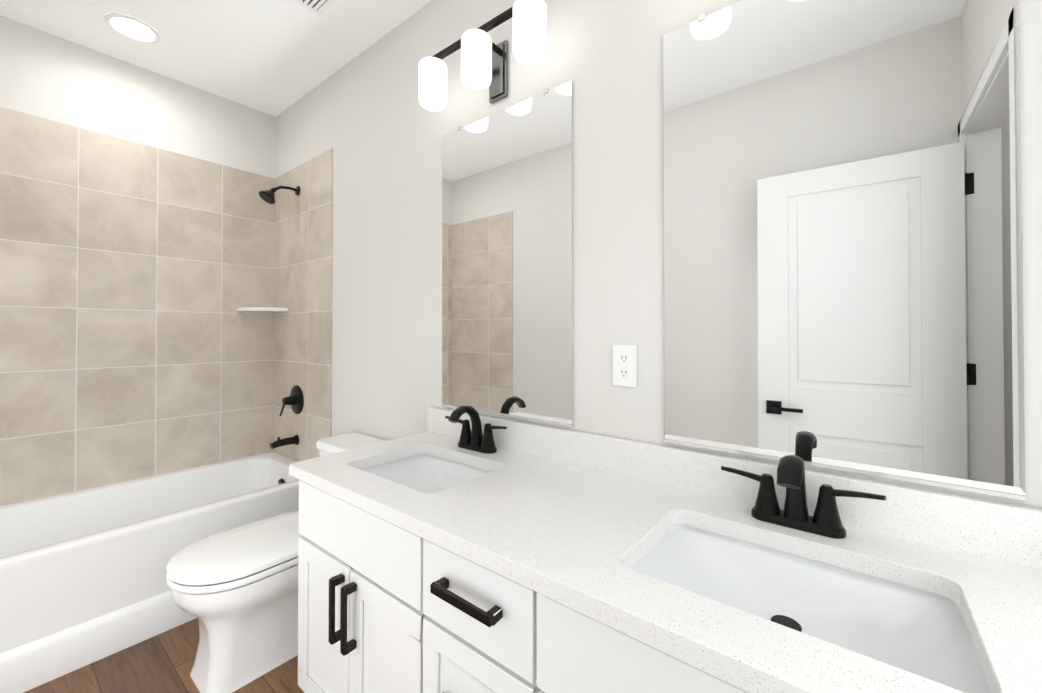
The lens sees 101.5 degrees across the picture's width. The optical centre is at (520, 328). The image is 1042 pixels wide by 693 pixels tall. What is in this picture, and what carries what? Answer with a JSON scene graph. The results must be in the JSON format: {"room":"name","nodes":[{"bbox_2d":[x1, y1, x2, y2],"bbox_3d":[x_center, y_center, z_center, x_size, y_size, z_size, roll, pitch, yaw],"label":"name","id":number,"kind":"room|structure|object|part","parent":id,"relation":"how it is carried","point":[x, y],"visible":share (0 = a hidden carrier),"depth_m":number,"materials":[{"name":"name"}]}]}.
{"room":"bathroom","nodes":[
{"label":"bathroom","id":0,"kind":"room"},
{"bbox_2d":[0,16,275,177],"bbox_3d":[-2.089,-0.073,2.160,0.100,2.580,1.520,0,-1,39],"label":"wall","id":1,"kind":"structure","parent":0,"point":[43,74],"depth_m":2.17,"materials":[{"name":"white paint"}]},
{"bbox_2d":[0,106,274,506],"bbox_3d":[-2.046,-0.084,2.126,0.008,1.760,1.520,0,-1,39],"label":"wall tile","id":2,"kind":"structure","parent":1,"relation":"attached to","point":[134,343],"depth_m":2.16,"materials":[{"name":"beige tile"}]},
{"bbox_2d":[236,307,287,311],"bbox_3d":[-1.557,-0.112,2.564,0.210,0.022,0.210,0,-1,39],"label":"corner shelf","id":3,"kind":"object","parent":1,"relation":"attached to","point":[260,309],"visible":1,"depth_m":2.52,"materials":[{"name":"white ceramic"}]},
{"bbox_2d":[23,618,303,692],"bbox_3d":[-0.144,1.231,0.592,5.080,0.060,1.720,0,-1,39],"label":"floor","id":4,"kind":"structure","parent":0,"point":[163,662],"depth_m":1.49,"materials":[{"name":"brown wood"}]},
{"bbox_2d":[0,452,298,692],"bbox_3d":[-1.752,0.994,1.880,0.739,0.440,1.498,0,-1,39],"label":"bathtub","id":5,"kind":"object","parent":4,"relation":"on","point":[83,583],"visible":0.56,"depth_m":1.67,"materials":[{"name":"white ceramic"}]},
{"bbox_2d":[165,433,385,692],"bbox_3d":[-0.906,0.859,1.676,0.394,0.705,0.768,0,-1,39],"label":"toilet","id":6,"kind":"object","parent":4,"relation":"on","point":[234,591],"visible":0.62,"depth_m":1.46,"materials":[{"name":"white ceramic"}]},
{"bbox_2d":[289,407,1041,692],"bbox_3d":[0.128,0.760,0.981,1.728,0.890,0.578,0,-1,39],"label":"bathroom vanity","id":7,"kind":"object","parent":4,"relation":"on","point":[525,558],"visible":1,"depth_m":0.83,"materials":[{"name":"white paint"}]},
{"bbox_2d":[445,406,506,453],"bbox_3d":[-0.183,0.340,1.445,0.289,0.157,0.148,0,-1,39],"label":"faucet","id":8,"kind":"object","parent":7,"relation":"on","point":[474,439],"visible":1,"depth_m":1.45,"materials":[{"name":"black metal"}]},
{"bbox_2d":[721,455,886,538],"bbox_3d":[0.550,0.334,0.859,0.289,0.157,0.148,0,-1,39],"label":"faucet","id":9,"kind":"object","parent":7,"relation":"on","point":[824,519],"visible":0.98,"depth_m":0.86,"materials":[{"name":"black metal"}]},
{"bbox_2d":[0,0,430,116],"bbox_3d":[-0.144,-1.409,0.619,5.080,0.060,1.720,0,-1,39],"label":"ceiling","id":10,"kind":"structure","parent":0,"point":[275,58],"depth_m":1.99,"materials":[{"name":"white paint"}]},
{"bbox_2d":[104,13,160,43],"bbox_3d":[-1.765,-1.361,1.937,0.190,0.008,0.190,0,-1,39],"label":"recessed light","id":11,"kind":"object","parent":10,"relation":"in","point":[132,28],"visible":1,"depth_m":1.93,"materials":[{"name":"white plastic"}]},
{"bbox_2d":[292,0,335,15],"bbox_3d":[-0.856,-1.362,1.665,0.260,0.012,0.260,0,-1,39],"label":"ceiling vent","id":12,"kind":"object","parent":10,"relation":"in","point":[318,7],"visible":1,"depth_m":1.78,"materials":[{"name":"white plastic"}]},
{"bbox_2d":[276,0,1041,508],"bbox_3d":[0.362,-0.083,1.238,5.080,2.580,0.100,0,-1,39],"label":"wall","id":13,"kind":"structure","parent":0,"point":[372,122],"depth_m":1.39,"materials":[{"name":"white paint"}]},
{"bbox_2d":[273,148,332,461],"bbox_3d":[-1.289,-0.080,2.489,0.722,1.760,0.008,0,-1,39],"label":"wall tile","id":14,"kind":"structure","parent":13,"relation":"attached to","point":[303,259],"depth_m":2.45,"materials":[{"name":"beige tile"}]},
{"bbox_2d":[259,186,299,203],"bbox_3d":[-1.379,-0.769,2.430,0.092,0.138,0.209,0,-1,39],"label":"shower head","id":15,"kind":"object","parent":14,"relation":"attached to","point":[267,196],"visible":0.98,"depth_m":2.39},
{"bbox_2d":[269,435,298,448],"bbox_3d":[-1.359,0.653,2.440,0.060,0.064,0.144,0,-1,39],"label":"tub spout","id":16,"kind":"object","parent":14,"relation":"attached to","point":[294,440],"visible":1,"depth_m":2.43,"materials":[{"name":"black metal"}]},
{"bbox_2d":[279,385,303,415],"bbox_3d":[-1.342,0.421,2.464,0.170,0.172,0.089,0,-1,39],"label":"shower valve","id":17,"kind":"object","parent":14,"relation":"attached to","point":[295,399],"visible":1,"depth_m":2.46,"materials":[{"name":"black metal"}]},
{"bbox_2d":[419,0,546,111],"bbox_3d":[-0.130,-0.918,1.464,0.570,0.195,0.170,0,-1,39],"label":"sconce","id":18,"kind":"object","parent":13,"relation":"attached to","point":[498,88],"depth_m":1.40,"materials":[{"name":"white glass"}]},
{"bbox_3d":[-0.150,-0.901,1.438,0.556,0.158,0.104,0,-1,39],"label":"sconce shade","id":19,"kind":"part","parent":18,"relation":"part of","materials":[{"name":"white glass"}]},
{"bbox_2d":[441,80,572,426],"bbox_3d":[-0.078,-0.236,1.519,0.608,1.090,0.008,0,-1,39],"label":"mirror","id":20,"kind":"object","parent":13,"relation":"attached to","point":[507,262],"visible":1,"depth_m":1.48,"materials":[{"name":"clear glass"}]},
{"bbox_2d":[613,345,636,386],"bbox_3d":[0.296,0.107,1.217,0.072,0.118,0.008,0,-1,39],"label":"electrical outlet","id":21,"kind":"object","parent":13,"relation":"attached to","point":[624,365],"visible":1,"depth_m":1.21,"materials":[{"name":"white plastic"}]},
{"bbox_2d":[663,0,1025,500],"bbox_3d":[0.635,-0.249,0.949,0.636,1.105,0.008,0,-1,39],"label":"mirror","id":22,"kind":"object","parent":13,"relation":"attached to","point":[843,269],"visible":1,"depth_m":0.90,"materials":[{"name":"clear glass"}]}
]}

